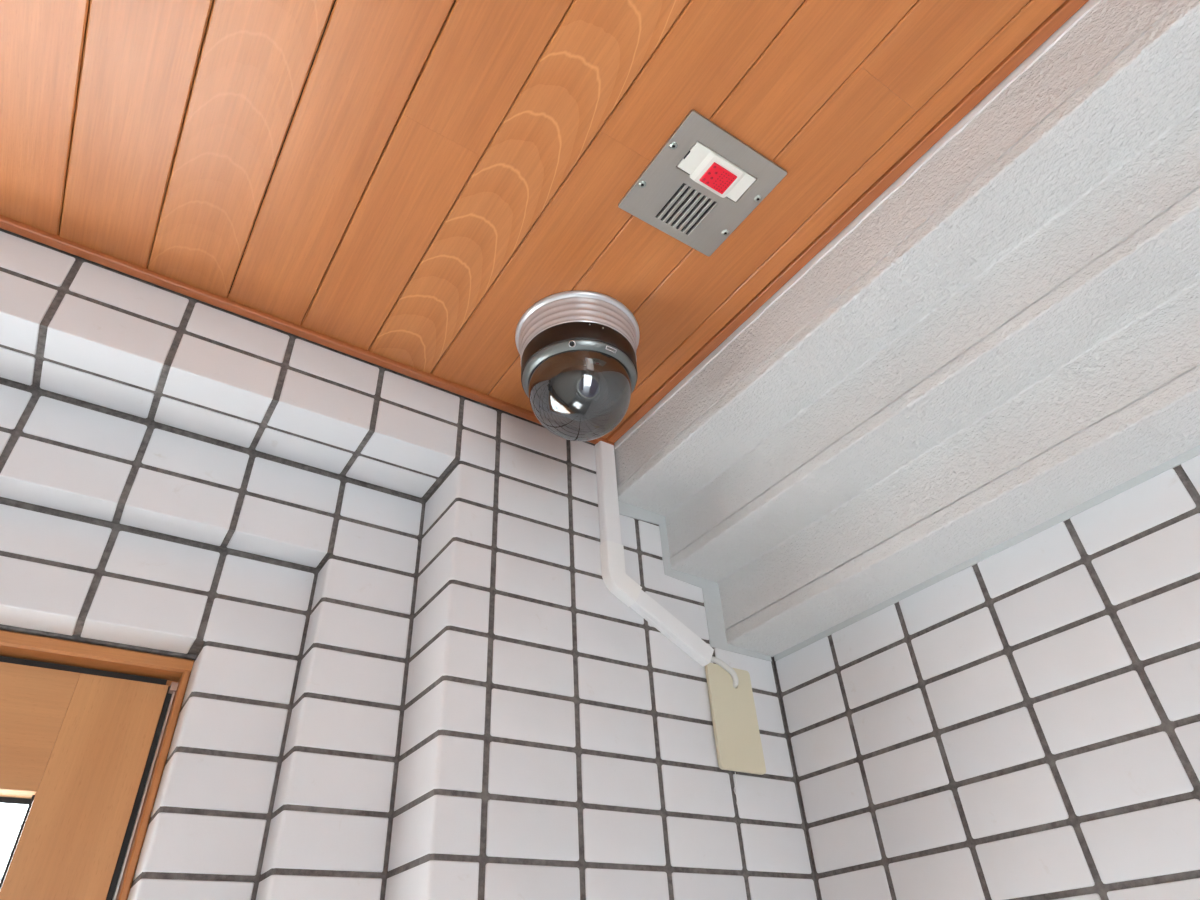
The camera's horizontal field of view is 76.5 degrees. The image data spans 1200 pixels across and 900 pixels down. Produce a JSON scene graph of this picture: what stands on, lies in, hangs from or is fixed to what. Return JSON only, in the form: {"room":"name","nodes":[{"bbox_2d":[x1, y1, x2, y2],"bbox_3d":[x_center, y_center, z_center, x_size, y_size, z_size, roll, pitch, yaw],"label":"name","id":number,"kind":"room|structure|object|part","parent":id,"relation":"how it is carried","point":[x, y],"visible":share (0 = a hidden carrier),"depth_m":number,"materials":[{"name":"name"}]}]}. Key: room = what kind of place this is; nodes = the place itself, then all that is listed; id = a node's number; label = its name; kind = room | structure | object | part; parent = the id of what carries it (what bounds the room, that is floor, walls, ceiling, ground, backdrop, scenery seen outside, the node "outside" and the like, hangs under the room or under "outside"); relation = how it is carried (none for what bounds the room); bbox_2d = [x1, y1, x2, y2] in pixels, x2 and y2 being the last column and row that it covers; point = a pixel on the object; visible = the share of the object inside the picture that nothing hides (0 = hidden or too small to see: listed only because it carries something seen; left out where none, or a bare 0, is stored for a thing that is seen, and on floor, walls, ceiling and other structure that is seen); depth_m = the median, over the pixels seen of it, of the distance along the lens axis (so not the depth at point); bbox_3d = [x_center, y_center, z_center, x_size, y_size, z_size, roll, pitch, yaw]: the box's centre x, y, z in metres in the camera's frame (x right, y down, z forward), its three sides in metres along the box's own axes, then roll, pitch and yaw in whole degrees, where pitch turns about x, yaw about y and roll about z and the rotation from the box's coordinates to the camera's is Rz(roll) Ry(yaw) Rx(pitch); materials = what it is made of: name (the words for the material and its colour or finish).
{"room":"public restroom","nodes":[
{"label":"public restroom","id":0,"kind":"room"},
{"bbox_2d":[0,228,818,899],"bbox_3d":[-0.458,0.863,0.151,1.950,2.420,0.301,20,-43,-28],"label":"wall","id":1,"kind":"structure","parent":0,"point":[416,673],"depth_m":0.76,"materials":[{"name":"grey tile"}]},
{"bbox_2d":[0,662,168,899],"bbox_3d":[-0.734,0.947,-0.037,0.826,2.067,0.036,20,-43,-28],"label":"door","id":2,"kind":"structure","parent":1,"relation":"in","point":[76,745],"depth_m":0.69,"materials":[{"name":"brown wood"}]},
{"bbox_3d":[-0.785,0.164,0.551,0.674,0.106,0.036,20,-43,-28],"label":"rail","id":3,"kind":"part","parent":2,"relation":"part of","materials":[{"name":"brown wood"}]},
{"bbox_2d":[0,630,193,899],"bbox_3d":[-0.735,0.940,-0.036,0.859,2.099,0.070,20,-43,-28],"label":"trim","id":4,"kind":"structure","parent":1,"relation":"attached to","point":[15,647],"depth_m":0.72,"materials":[{"name":"brown wood"}]},
{"bbox_2d":[0,215,613,444],"bbox_3d":[-0.614,-0.235,0.663,1.514,0.014,0.012,20,-43,-28],"label":"trim","id":5,"kind":"structure","parent":1,"relation":"attached to","point":[8,224],"depth_m":0.80,"materials":[{"name":"brown wood"}]},
{"bbox_2d":[595,441,713,666],"bbox_3d":[0.066,0.123,0.953,0.151,0.278,0.014,20,-43,-28],"label":"cable trunking","id":6,"kind":"object","parent":1,"relation":"attached to","point":[615,578],"visible":1,"depth_m":0.90,"materials":[{"name":"white plastic"}]},
{"bbox_2d":[710,656,738,687],"bbox_3d":[0.140,0.257,0.906,0.059,0.044,0.013,20,-43,-28],"label":"cable","id":7,"kind":"object","parent":6,"relation":"attached to","point":[730,670],"visible":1,"depth_m":0.91,"materials":[{"name":"grey plastic"}]},
{"bbox_2d":[705,663,765,774],"bbox_3d":[0.156,0.311,0.884,0.068,0.120,0.006,20,-43,-28],"label":"blank plate","id":8,"kind":"object","parent":1,"relation":"attached to","point":[738,744],"visible":1,"depth_m":0.88,"materials":[{"name":"beige plastic"}]},
{"bbox_2d":[607,0,1088,442],"bbox_3d":[0.703,-0.665,0.205,0.012,0.010,2.487,20,-43,-28],"label":"trim","id":9,"kind":"structure","parent":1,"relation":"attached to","point":[1068,8],"depth_m":0.72,"materials":[{"name":"brown wood"}]},
{"bbox_2d":[0,0,1065,438],"bbox_3d":[0.075,-0.896,-0.135,1.514,0.030,2.500,20,-43,-28],"label":"ceiling","id":10,"kind":"structure","parent":0,"point":[401,181],"depth_m":0.66,"materials":[{"name":"brown wood"}]},
{"bbox_2d":[515,290,639,440],"bbox_3d":[-0.022,-0.073,0.815,0.139,0.133,0.139,-10,-37,9],"label":"dome camera","id":11,"kind":"object","parent":10,"relation":"attached to","point":[577,349],"visible":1,"depth_m":0.78,"materials":[{"name":"silver metal"}]},
{"bbox_2d":[618,109,786,255],"bbox_3d":[0.094,-0.241,0.707,0.113,0.007,0.112,20,-43,-28],"label":"alarm panel","id":12,"kind":"object","parent":10,"relation":"attached to","point":[692,193],"visible":1,"depth_m":0.70,"materials":[{"name":"silver metal"}]},
{"bbox_3d":[0.107,-0.253,0.694,0.070,0.003,0.029,20,-43,-28],"label":"module frame","id":13,"kind":"part","parent":12,"relation":"part of","materials":[{"name":"white plastic"}]},
{"bbox_2d":[614,0,1199,656],"bbox_3d":[0.810,-0.529,0.197,0.235,0.270,2.500,20,-43,-28],"label":"staircase","id":14,"kind":"structure","parent":0,"point":[1005,338],"depth_m":0.70,"materials":[{"name":"white concrete"}]},
{"bbox_2d":[772,445,1199,899],"bbox_3d":[1.044,0.394,-0.346,0.200,2.420,2.501,20,-43,-28],"label":"wall","id":15,"kind":"structure","parent":0,"point":[1020,720],"depth_m":0.70,"materials":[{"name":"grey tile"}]}
]}

